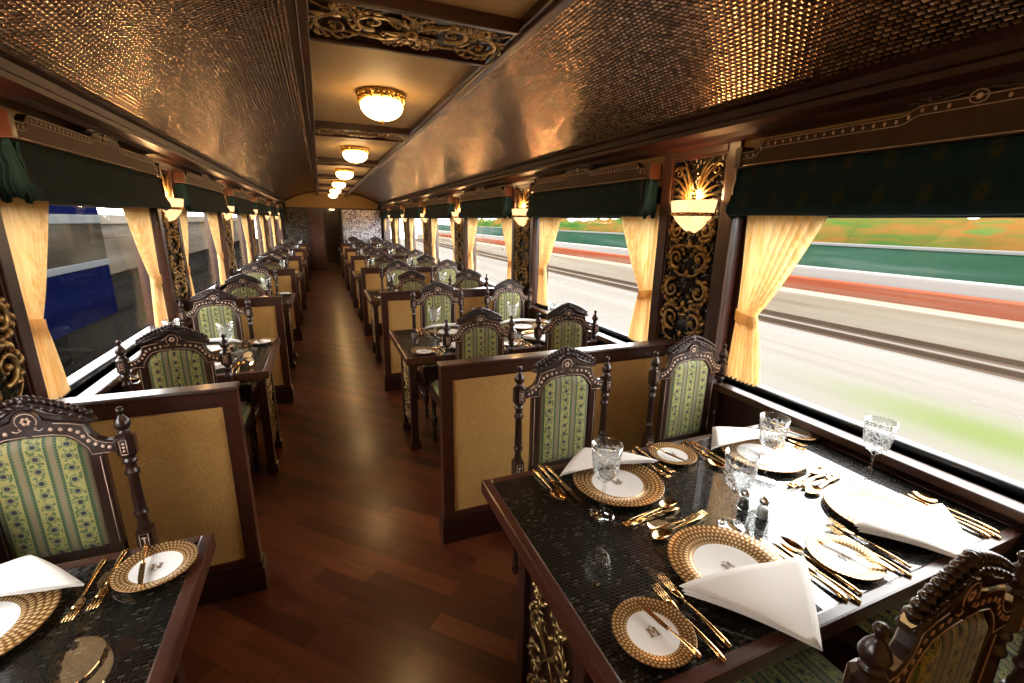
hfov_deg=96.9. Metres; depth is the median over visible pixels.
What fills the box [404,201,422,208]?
pelmet
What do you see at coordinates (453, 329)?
dinner plate
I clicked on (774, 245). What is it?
curtain
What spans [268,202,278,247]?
trim
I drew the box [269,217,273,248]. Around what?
window
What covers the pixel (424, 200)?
trim
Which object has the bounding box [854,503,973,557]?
napkin
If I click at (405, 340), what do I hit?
dining table
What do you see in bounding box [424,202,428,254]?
carved panel
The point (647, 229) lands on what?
curtain
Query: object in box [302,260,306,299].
dining table
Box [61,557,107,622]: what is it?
fork
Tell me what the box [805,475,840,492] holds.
spoon
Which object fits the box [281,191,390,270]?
wall
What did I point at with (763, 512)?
salt shaker
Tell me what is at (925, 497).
bowl
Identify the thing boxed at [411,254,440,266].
dining chair
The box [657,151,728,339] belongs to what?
carved panel
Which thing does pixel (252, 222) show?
carved panel
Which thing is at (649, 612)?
butter knife
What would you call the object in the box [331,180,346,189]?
ceiling light
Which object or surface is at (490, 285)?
window
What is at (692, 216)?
wall sconce
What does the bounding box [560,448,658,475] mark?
napkin
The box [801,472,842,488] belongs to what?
fork
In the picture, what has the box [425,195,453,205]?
pelmet
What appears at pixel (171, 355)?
dining chair
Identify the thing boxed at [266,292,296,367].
dining table
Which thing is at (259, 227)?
window
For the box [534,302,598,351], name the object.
dining chair
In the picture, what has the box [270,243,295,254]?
dining chair
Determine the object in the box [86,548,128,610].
fork
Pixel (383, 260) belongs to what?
dining chair
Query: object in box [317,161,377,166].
ceiling panel
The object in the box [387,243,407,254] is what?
dining chair
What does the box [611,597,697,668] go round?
plate
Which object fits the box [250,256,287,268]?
dining chair
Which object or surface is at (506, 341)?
plate
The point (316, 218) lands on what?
door
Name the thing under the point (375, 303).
dining table
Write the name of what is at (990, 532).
knife
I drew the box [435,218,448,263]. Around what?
window
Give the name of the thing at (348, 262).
dining table
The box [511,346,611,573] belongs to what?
dining chair
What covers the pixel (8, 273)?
trim
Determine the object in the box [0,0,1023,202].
ceiling
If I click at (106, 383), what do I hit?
window
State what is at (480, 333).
dining chair
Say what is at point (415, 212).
blind
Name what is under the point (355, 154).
ceiling light
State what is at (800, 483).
fork
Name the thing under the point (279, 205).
pelmet
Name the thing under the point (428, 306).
wine glass
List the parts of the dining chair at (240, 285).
post, backrest, frame, post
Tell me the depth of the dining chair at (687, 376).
2.23 m
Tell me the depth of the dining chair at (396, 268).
6.01 m
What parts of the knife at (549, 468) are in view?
handle, blade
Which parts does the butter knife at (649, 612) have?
blade, handle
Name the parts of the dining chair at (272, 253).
frame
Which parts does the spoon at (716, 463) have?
handle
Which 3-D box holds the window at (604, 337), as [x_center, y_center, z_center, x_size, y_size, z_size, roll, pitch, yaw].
[0.567,-0.549,3.573,0.180,0.895,2.234,-5,16,-22]
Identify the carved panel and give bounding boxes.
[0,274,32,401]
[160,167,188,302]
[222,191,234,274]
[250,216,256,259]
[265,216,269,250]
[275,218,278,242]
[390,210,393,243]
[404,219,407,247]
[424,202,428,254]
[455,196,462,267]
[514,184,530,292]
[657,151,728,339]
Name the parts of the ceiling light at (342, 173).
globe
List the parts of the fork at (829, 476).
handle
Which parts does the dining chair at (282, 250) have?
frame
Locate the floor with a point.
(364, 586)
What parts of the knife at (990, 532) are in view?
blade, handle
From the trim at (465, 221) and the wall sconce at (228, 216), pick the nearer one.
the wall sconce at (228, 216)
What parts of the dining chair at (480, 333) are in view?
leg, seat frame, seat, post, backrest, frame, post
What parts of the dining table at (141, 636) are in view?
leg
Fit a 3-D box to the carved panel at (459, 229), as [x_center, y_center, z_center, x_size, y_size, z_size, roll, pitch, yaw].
[-0.761,-1.569,6.569,0.036,1.030,0.380,-5,16,-22]
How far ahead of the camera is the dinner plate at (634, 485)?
1.49 m
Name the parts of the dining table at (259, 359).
glass, leg, leg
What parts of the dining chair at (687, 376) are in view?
post, backrest, frame, post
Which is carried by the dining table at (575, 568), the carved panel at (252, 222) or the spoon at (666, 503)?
the spoon at (666, 503)
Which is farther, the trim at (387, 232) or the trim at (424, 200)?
the trim at (387, 232)
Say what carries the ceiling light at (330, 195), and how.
attached to the ceiling at (338, 71)
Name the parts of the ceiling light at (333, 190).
globe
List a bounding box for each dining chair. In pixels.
[0,395,158,564]
[114,324,259,471]
[177,288,260,441]
[214,273,272,296]
[232,262,278,292]
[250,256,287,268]
[256,250,288,268]
[267,247,295,255]
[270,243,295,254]
[279,239,299,247]
[283,241,299,247]
[349,239,367,247]
[351,241,364,247]
[355,243,376,254]
[358,246,381,254]
[364,249,391,266]
[369,238,380,242]
[369,255,399,266]
[376,239,392,247]
[378,241,392,247]
[380,260,415,288]
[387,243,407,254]
[389,270,433,290]
[390,246,408,254]
[403,249,427,266]
[410,281,463,417]
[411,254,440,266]
[429,307,515,441]
[430,259,463,284]
[448,268,488,288]
[484,279,532,319]
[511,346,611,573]
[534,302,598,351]
[640,334,727,447]
[736,548,1023,682]
[813,598,1023,682]
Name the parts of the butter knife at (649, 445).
handle, blade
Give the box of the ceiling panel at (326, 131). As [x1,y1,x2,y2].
[315,127,407,140]
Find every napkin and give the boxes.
[0,554,83,596]
[209,338,240,341]
[215,363,223,368]
[425,323,458,328]
[440,342,454,347]
[500,319,535,323]
[522,334,544,341]
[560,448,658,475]
[679,556,822,650]
[711,426,789,448]
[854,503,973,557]
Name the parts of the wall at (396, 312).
cap rail, fabric panel, cap rail, fabric panel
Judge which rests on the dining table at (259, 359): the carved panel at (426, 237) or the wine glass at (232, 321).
the wine glass at (232, 321)
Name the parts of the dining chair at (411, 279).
post, frame, backrest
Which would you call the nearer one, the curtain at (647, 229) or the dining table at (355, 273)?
the curtain at (647, 229)
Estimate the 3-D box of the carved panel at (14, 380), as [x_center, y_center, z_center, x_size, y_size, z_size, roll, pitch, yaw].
[-1.721,-0.232,1.414,0.036,1.030,0.380,-5,16,-22]
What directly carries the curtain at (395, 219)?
hanging from the wall at (733, 412)
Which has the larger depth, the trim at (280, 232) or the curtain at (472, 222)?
the trim at (280, 232)
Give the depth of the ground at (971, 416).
7.98 m
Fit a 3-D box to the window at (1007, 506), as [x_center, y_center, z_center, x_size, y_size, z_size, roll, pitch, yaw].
[1.385,-0.026,1.639,0.180,0.895,1.995,-5,16,-22]
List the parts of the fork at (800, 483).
handle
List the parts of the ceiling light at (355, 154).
globe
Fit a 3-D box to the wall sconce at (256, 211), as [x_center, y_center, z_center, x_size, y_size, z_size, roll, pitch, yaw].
[-4.262,-2.081,7.495,0.127,0.187,0.294,-5,16,-22]
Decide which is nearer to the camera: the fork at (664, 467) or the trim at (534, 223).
the fork at (664, 467)
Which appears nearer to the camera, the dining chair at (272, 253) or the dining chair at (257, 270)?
the dining chair at (257, 270)
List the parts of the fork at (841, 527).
handle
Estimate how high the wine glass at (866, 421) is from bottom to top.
0.232 m
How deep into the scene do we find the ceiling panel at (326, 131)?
3.78 m
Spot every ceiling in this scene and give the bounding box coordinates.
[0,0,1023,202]
[310,0,538,194]
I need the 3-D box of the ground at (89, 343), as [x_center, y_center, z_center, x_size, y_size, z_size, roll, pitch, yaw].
[-22.233,-0.922,12.726,28.400,0.200,100.000,-5,16,-22]
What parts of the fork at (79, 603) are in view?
handle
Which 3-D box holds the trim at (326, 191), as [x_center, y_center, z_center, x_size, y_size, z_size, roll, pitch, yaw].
[-4.700,-3.950,11.938,0.722,0.052,0.416,-5,16,-22]
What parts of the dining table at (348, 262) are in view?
leg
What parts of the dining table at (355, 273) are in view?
leg, leg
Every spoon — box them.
[236,361,244,372]
[532,468,564,500]
[625,499,676,523]
[652,514,703,539]
[680,443,724,467]
[779,536,862,594]
[789,467,823,485]
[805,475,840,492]
[913,491,999,532]
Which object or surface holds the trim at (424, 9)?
attached to the ceiling at (338, 71)
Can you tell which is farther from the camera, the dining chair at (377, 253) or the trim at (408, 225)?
the trim at (408, 225)
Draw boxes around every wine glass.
[216,321,235,359]
[428,306,439,337]
[589,437,622,519]
[717,446,760,530]
[752,412,790,485]
[853,415,899,486]
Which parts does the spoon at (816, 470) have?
handle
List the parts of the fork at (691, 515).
handle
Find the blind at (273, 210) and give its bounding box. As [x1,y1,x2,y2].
[267,206,278,227]
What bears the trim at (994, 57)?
attached to the wall at (733, 412)
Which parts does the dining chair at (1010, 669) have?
seat frame, post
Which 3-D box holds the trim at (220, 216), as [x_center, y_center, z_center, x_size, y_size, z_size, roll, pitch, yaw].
[-3.523,-1.305,5.473,0.175,1.180,0.530,-5,16,-22]
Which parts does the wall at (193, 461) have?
cap rail, fabric panel, frame, cap rail, fabric panel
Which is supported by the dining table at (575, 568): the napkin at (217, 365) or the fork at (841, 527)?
the fork at (841, 527)
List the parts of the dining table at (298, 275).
leg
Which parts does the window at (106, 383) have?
sill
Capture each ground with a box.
[63,238,259,377]
[391,239,1023,482]
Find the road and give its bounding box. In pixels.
[417,234,1023,360]
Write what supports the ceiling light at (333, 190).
attached to the ceiling at (338, 71)
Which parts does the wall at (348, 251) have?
fabric panel, frame, fabric panel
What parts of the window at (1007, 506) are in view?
sill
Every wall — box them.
[0,105,276,397]
[51,338,679,606]
[181,287,522,406]
[232,266,460,340]
[256,255,408,309]
[272,248,390,291]
[278,243,379,278]
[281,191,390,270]
[323,209,341,262]
[387,110,1023,562]
[438,225,1023,285]
[438,230,1023,301]
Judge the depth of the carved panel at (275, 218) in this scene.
11.63 m
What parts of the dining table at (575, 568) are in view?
leg, leg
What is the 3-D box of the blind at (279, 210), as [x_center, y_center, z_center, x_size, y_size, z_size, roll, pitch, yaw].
[-6.436,-3.418,12.637,0.126,0.548,1.664,-5,16,-22]
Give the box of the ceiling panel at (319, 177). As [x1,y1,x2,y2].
[319,177,362,179]
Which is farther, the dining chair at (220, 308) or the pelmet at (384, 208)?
the pelmet at (384, 208)
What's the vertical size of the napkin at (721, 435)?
0.046 m
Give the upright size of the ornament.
0.042 m
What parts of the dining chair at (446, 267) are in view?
post, frame, backrest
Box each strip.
[439,233,1023,321]
[477,218,1023,251]
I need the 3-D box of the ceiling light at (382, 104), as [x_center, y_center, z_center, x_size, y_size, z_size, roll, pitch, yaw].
[-0.774,-1.382,2.700,0.285,0.177,0.288,11,18,34]
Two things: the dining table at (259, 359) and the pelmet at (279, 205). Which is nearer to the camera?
the dining table at (259, 359)
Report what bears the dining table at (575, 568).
on the floor
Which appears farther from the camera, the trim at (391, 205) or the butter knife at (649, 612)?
the trim at (391, 205)
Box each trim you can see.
[0,47,284,203]
[0,212,48,398]
[131,157,191,325]
[203,181,236,284]
[237,192,257,265]
[255,198,270,255]
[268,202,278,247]
[277,216,283,242]
[285,0,318,195]
[309,0,519,66]
[315,120,409,142]
[317,157,377,167]
[318,174,362,180]
[318,183,353,187]
[318,189,347,192]
[345,0,573,195]
[377,22,1023,206]
[381,207,389,240]
[390,205,400,243]
[403,203,415,251]
[422,199,438,261]
[454,192,475,270]
[511,179,548,304]
[647,140,744,376]
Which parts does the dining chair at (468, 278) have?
post, frame, backrest, post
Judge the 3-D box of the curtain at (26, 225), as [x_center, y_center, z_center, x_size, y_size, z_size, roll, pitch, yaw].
[-1.956,-0.206,1.892,0.060,0.871,0.410,-5,16,-23]
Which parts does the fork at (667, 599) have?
handle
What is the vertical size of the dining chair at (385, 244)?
1.075 m
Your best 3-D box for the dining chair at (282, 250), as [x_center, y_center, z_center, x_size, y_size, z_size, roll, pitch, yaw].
[-4.340,-1.274,8.655,0.477,1.075,0.479,-5,16,-21]
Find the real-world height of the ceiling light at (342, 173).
0.177 m
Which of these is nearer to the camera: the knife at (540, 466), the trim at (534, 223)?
the knife at (540, 466)
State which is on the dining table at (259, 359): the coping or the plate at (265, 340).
the plate at (265, 340)
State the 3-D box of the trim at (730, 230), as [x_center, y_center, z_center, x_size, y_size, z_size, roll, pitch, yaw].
[1.041,-0.448,2.523,0.175,1.180,0.530,-5,16,-22]
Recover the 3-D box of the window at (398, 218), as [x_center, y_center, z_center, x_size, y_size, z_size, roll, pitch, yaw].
[-2.887,-2.757,11.738,0.180,0.895,2.234,-5,16,-22]
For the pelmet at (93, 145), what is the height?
0.168 m
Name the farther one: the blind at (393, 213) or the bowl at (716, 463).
the blind at (393, 213)
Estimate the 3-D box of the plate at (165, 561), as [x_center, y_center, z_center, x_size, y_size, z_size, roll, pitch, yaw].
[-0.872,0.551,1.112,0.174,0.014,0.174,-5,16,-21]
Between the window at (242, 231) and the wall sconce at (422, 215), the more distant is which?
the wall sconce at (422, 215)
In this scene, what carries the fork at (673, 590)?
on the dining table at (575, 568)
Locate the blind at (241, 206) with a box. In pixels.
[227,196,255,235]
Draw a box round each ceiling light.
[328,193,337,198]
[329,187,340,194]
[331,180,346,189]
[334,168,353,179]
[340,145,368,164]
[356,86,405,124]
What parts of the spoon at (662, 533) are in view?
handle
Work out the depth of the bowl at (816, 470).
1.61 m
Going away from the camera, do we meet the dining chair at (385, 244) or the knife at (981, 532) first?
the knife at (981, 532)
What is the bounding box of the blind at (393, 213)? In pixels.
[390,209,402,232]
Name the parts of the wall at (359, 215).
mosaic panel, arch moulding, mosaic panel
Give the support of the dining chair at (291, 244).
on the floor
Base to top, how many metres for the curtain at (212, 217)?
0.871 m
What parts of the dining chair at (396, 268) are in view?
post, frame, backrest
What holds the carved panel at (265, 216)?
attached to the wall at (90, 366)
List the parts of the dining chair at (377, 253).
frame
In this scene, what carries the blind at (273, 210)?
attached to the wall at (90, 366)
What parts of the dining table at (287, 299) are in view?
glass, leg, leg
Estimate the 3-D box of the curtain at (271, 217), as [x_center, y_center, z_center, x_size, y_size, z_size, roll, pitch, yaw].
[-5.887,-2.720,11.187,0.060,0.871,0.410,-5,16,-21]
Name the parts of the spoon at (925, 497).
handle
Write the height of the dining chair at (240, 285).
1.075 m
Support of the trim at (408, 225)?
attached to the wall at (733, 412)
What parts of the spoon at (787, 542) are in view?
handle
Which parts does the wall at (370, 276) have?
cap rail, fabric panel, fabric panel, cap rail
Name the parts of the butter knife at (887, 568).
blade, handle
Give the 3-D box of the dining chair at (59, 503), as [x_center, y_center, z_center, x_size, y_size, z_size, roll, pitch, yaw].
[-1.338,0.726,1.250,0.477,1.075,0.479,-5,16,-22]
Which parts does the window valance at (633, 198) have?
pull cord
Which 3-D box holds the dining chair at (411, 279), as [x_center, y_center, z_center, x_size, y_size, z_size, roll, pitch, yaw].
[-1.151,-0.298,5.157,0.477,1.075,0.479,-5,16,-20]
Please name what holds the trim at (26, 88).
attached to the wall at (90, 366)
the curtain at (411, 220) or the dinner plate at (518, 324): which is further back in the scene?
the curtain at (411, 220)
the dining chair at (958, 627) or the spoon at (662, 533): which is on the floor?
the dining chair at (958, 627)
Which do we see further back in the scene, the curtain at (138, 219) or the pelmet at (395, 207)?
the pelmet at (395, 207)
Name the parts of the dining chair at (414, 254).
frame, backrest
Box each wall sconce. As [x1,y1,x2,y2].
[163,198,184,223]
[223,206,234,221]
[250,210,257,220]
[420,214,426,223]
[452,212,461,225]
[512,209,527,228]
[670,200,716,236]
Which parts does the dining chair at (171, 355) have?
post, frame, backrest, post, seat, seat frame, leg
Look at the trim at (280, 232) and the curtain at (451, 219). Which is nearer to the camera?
the curtain at (451, 219)
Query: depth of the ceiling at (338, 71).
2.44 m
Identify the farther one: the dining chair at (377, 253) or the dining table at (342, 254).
the dining table at (342, 254)
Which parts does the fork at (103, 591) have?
handle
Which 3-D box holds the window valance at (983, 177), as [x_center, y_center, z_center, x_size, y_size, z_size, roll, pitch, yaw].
[1.361,-0.328,1.413,0.126,0.548,1.664,-5,16,-22]
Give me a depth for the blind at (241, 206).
6.12 m
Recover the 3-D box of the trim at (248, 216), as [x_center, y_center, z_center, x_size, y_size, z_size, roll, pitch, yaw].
[-4.386,-1.857,7.514,0.175,1.180,0.530,-5,16,-22]
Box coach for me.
[44,205,117,367]
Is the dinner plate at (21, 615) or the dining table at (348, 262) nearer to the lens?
the dinner plate at (21, 615)
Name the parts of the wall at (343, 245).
frame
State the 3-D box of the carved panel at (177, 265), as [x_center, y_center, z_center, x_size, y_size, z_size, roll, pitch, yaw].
[-2.584,-0.784,3.455,0.036,1.030,0.380,-5,16,-22]
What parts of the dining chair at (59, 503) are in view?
backrest, post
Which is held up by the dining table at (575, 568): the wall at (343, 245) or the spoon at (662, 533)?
the spoon at (662, 533)
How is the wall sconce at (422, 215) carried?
attached to the carved panel at (426, 237)
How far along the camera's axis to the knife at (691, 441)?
1.71 m
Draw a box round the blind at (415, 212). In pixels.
[403,207,422,222]
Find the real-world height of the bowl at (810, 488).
0.009 m
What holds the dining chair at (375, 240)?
on the floor
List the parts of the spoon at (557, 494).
handle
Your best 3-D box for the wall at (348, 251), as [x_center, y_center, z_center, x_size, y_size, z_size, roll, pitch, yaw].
[-3.847,-1.645,10.355,2.920,0.945,0.090,-5,16,-22]
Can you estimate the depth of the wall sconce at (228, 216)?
5.39 m
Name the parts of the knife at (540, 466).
handle, blade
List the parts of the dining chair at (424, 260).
backrest, frame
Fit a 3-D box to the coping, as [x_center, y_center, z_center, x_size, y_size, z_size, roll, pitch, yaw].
[7.379,-5.616,23.982,0.380,0.090,100.000,-5,16,-22]
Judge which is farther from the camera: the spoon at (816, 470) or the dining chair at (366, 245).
the dining chair at (366, 245)
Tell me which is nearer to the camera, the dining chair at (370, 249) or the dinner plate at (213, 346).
the dinner plate at (213, 346)
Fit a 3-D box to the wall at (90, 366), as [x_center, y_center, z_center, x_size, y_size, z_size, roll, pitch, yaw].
[-3.890,-1.212,6.391,0.160,2.120,16.150,-5,16,-22]
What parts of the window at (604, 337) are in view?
sill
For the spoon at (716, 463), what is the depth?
1.66 m
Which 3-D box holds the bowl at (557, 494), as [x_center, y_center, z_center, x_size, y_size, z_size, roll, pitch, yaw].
[0.144,0.487,1.431,0.039,0.009,0.066,-5,16,-23]
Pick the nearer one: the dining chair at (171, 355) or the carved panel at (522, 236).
the dining chair at (171, 355)
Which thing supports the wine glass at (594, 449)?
on the dining table at (575, 568)
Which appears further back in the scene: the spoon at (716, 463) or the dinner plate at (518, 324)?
the dinner plate at (518, 324)
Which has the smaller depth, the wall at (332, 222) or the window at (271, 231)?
the window at (271, 231)
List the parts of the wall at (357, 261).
cap rail, fabric panel, cap rail, fabric panel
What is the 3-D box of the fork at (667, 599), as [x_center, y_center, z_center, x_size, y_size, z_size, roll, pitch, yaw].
[0.381,0.607,0.991,0.022,0.009,0.210,-5,16,-23]
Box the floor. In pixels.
[181,263,858,682]
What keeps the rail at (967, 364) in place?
on the ground at (971, 416)
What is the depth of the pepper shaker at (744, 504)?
1.37 m
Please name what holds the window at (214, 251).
in the wall at (90, 366)
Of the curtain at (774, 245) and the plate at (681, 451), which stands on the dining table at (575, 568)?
the plate at (681, 451)
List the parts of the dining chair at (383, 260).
frame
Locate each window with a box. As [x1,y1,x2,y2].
[49,201,191,398]
[187,211,226,290]
[233,213,247,263]
[257,216,263,253]
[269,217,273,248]
[397,218,401,243]
[412,218,418,249]
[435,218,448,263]
[473,218,500,287]
[524,217,637,344]
[712,215,1023,523]
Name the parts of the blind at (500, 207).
pull cord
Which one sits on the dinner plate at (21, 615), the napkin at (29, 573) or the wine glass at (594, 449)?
the napkin at (29, 573)
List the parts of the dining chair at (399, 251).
frame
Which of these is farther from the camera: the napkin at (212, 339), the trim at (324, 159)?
the trim at (324, 159)
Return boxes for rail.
[416,238,1023,369]
[416,240,1023,381]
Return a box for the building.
[99,214,239,273]
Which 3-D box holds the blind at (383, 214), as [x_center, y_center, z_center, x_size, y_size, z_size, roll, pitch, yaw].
[-3.827,-3.645,13.679,0.126,0.548,1.664,-5,16,-22]
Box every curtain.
[0,197,70,398]
[122,207,168,327]
[179,209,194,298]
[206,212,225,284]
[230,217,236,265]
[240,214,251,262]
[258,215,266,252]
[270,216,275,248]
[394,218,397,242]
[409,218,413,250]
[420,218,423,252]
[431,218,437,262]
[449,217,454,261]
[468,218,477,269]
[501,217,511,278]
[537,217,560,305]
[621,204,659,341]
[725,216,827,386]
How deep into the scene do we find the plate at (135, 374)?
2.44 m
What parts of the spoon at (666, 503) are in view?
handle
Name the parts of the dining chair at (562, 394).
leg, post, backrest, frame, post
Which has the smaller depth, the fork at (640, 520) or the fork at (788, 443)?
the fork at (640, 520)
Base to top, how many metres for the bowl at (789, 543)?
0.009 m
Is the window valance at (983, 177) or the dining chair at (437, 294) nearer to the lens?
the window valance at (983, 177)
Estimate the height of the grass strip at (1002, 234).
3.733 m
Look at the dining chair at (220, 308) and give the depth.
3.37 m
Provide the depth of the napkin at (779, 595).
1.02 m
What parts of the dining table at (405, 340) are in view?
leg, leg, glass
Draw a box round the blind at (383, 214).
[380,211,389,222]
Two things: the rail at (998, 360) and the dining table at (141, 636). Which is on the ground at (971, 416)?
the rail at (998, 360)
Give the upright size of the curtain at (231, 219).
0.871 m
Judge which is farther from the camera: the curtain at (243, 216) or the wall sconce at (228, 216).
the curtain at (243, 216)
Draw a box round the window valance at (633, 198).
[526,179,658,272]
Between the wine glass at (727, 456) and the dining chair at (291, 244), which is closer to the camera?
the wine glass at (727, 456)
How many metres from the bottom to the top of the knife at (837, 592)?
0.010 m
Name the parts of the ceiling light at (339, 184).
globe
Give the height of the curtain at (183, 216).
0.871 m
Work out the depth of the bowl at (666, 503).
1.40 m
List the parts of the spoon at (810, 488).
handle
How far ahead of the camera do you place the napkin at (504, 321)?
3.81 m
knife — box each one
[137,543,148,585]
[538,464,569,500]
[545,465,580,501]
[635,601,701,658]
[646,444,685,460]
[683,439,729,468]
[690,440,738,468]
[759,538,848,601]
[770,422,812,437]
[772,539,861,603]
[819,537,894,572]
[896,493,990,537]
[908,494,1001,538]
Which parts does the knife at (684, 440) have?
handle, blade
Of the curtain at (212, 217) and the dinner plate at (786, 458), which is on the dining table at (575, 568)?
the dinner plate at (786, 458)
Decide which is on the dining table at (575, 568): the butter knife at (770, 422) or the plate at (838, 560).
the plate at (838, 560)
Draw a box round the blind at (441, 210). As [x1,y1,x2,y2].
[424,203,453,240]
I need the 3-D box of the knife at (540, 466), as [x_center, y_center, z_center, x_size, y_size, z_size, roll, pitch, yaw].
[0.137,0.466,1.510,0.017,0.010,0.231,-5,16,-21]
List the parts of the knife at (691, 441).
handle, blade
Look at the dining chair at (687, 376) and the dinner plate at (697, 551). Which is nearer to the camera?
the dinner plate at (697, 551)
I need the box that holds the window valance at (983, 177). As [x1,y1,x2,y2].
[726,134,1023,218]
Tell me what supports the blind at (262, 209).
attached to the wall at (90, 366)
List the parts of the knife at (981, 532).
blade, handle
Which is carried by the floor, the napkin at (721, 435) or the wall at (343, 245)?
the wall at (343, 245)
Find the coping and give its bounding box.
[438,224,1023,255]
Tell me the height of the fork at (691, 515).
0.009 m
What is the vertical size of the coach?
2.750 m
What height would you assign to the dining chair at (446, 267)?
1.075 m
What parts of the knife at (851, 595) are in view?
blade, handle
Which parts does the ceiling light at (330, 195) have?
globe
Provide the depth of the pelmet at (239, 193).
6.14 m
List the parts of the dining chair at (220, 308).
post, frame, backrest, seat frame, post, leg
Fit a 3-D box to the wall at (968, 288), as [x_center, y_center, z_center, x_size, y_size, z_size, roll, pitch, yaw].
[6.244,-4.151,23.897,0.500,1.400,100.000,-5,16,-22]
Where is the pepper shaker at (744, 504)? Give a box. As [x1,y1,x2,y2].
[737,488,750,512]
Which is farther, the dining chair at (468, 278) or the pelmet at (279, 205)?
the pelmet at (279, 205)
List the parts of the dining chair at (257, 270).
backrest, frame, post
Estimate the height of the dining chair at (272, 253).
1.075 m
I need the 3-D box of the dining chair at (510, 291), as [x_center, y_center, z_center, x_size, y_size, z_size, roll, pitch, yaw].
[0.040,-0.013,4.155,0.477,1.075,0.479,-5,16,-21]
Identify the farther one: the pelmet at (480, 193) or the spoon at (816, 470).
the pelmet at (480, 193)
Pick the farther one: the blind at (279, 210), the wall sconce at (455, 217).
the blind at (279, 210)
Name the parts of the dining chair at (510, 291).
post, backrest, frame, post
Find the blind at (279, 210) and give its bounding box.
[277,208,284,216]
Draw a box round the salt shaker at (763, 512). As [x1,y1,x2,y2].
[755,496,769,521]
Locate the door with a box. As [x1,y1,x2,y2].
[309,209,327,270]
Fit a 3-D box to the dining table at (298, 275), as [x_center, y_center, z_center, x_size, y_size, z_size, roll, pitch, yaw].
[-3.593,-0.647,6.970,0.717,0.743,0.810,-5,16,-22]
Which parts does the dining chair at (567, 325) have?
post, backrest, frame, post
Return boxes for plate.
[0,589,61,656]
[109,540,198,592]
[120,371,138,381]
[205,342,234,351]
[248,337,275,343]
[411,347,437,353]
[429,326,458,334]
[504,321,536,328]
[504,339,521,345]
[572,463,664,506]
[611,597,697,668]
[648,442,696,464]
[667,525,783,582]
[720,438,808,472]
[773,422,820,439]
[805,533,886,580]
[822,483,923,524]
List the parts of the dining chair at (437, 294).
post, leg, leg, seat frame, backrest, frame, post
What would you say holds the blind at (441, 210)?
attached to the wall at (733, 412)
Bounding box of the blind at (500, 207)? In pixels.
[458,196,511,249]
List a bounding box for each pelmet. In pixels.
[0,110,161,176]
[172,171,224,193]
[226,188,251,200]
[251,195,266,204]
[267,200,275,206]
[276,203,282,208]
[380,206,389,210]
[390,204,402,209]
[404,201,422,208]
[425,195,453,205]
[460,186,511,201]
[529,163,660,192]
[734,78,1023,168]
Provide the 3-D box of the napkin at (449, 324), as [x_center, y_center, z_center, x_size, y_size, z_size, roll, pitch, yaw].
[-0.508,-0.115,3.587,0.282,0.046,0.256,9,17,28]
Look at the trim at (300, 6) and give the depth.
2.05 m
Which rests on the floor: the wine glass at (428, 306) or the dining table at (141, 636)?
the dining table at (141, 636)
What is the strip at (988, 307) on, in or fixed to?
on the ground at (971, 416)
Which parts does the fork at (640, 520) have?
handle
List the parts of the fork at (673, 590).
handle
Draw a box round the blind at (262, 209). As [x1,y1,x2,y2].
[252,202,269,232]
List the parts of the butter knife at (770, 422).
blade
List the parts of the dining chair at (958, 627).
seat, post, backrest, frame, post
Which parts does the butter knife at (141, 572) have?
blade, handle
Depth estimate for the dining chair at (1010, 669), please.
1.26 m
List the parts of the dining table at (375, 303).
leg, leg, glass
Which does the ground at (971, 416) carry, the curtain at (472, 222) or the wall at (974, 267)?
the wall at (974, 267)
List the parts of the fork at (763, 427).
handle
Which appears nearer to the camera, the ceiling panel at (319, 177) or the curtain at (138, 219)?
the curtain at (138, 219)
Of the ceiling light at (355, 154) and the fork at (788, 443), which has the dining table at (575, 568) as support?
the fork at (788, 443)
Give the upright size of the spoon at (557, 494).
0.009 m
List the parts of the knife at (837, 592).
blade, handle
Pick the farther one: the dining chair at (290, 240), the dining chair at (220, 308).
the dining chair at (290, 240)
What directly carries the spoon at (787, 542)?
on the dining table at (575, 568)
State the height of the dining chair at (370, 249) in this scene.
1.075 m
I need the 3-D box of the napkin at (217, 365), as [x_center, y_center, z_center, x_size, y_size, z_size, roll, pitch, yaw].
[-1.783,0.140,2.531,0.282,0.046,0.256,9,17,29]
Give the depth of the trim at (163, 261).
3.28 m
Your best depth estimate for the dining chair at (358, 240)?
12.11 m
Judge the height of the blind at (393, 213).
0.548 m
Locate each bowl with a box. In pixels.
[550,489,564,500]
[652,528,671,539]
[660,499,676,507]
[708,459,724,467]
[779,536,803,551]
[805,485,820,492]
[809,467,823,473]
[913,491,937,502]
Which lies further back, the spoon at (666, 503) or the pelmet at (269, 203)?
the pelmet at (269, 203)
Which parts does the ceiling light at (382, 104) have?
globe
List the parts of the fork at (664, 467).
handle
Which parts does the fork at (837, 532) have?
handle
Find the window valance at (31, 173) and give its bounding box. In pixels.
[0,138,173,258]
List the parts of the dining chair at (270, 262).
backrest, frame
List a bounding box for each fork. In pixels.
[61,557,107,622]
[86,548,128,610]
[621,507,679,525]
[629,450,671,477]
[634,446,674,472]
[650,510,707,532]
[651,583,726,662]
[657,574,731,647]
[756,428,806,449]
[758,425,807,446]
[785,473,827,487]
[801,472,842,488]
[824,524,912,577]
[826,517,911,567]
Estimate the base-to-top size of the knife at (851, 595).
0.010 m
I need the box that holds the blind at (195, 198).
[174,183,230,242]
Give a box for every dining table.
[0,533,215,682]
[111,338,282,473]
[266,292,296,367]
[295,272,303,323]
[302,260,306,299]
[341,253,346,283]
[345,260,352,298]
[352,271,363,320]
[364,289,389,359]
[389,321,600,449]
[481,420,1023,682]

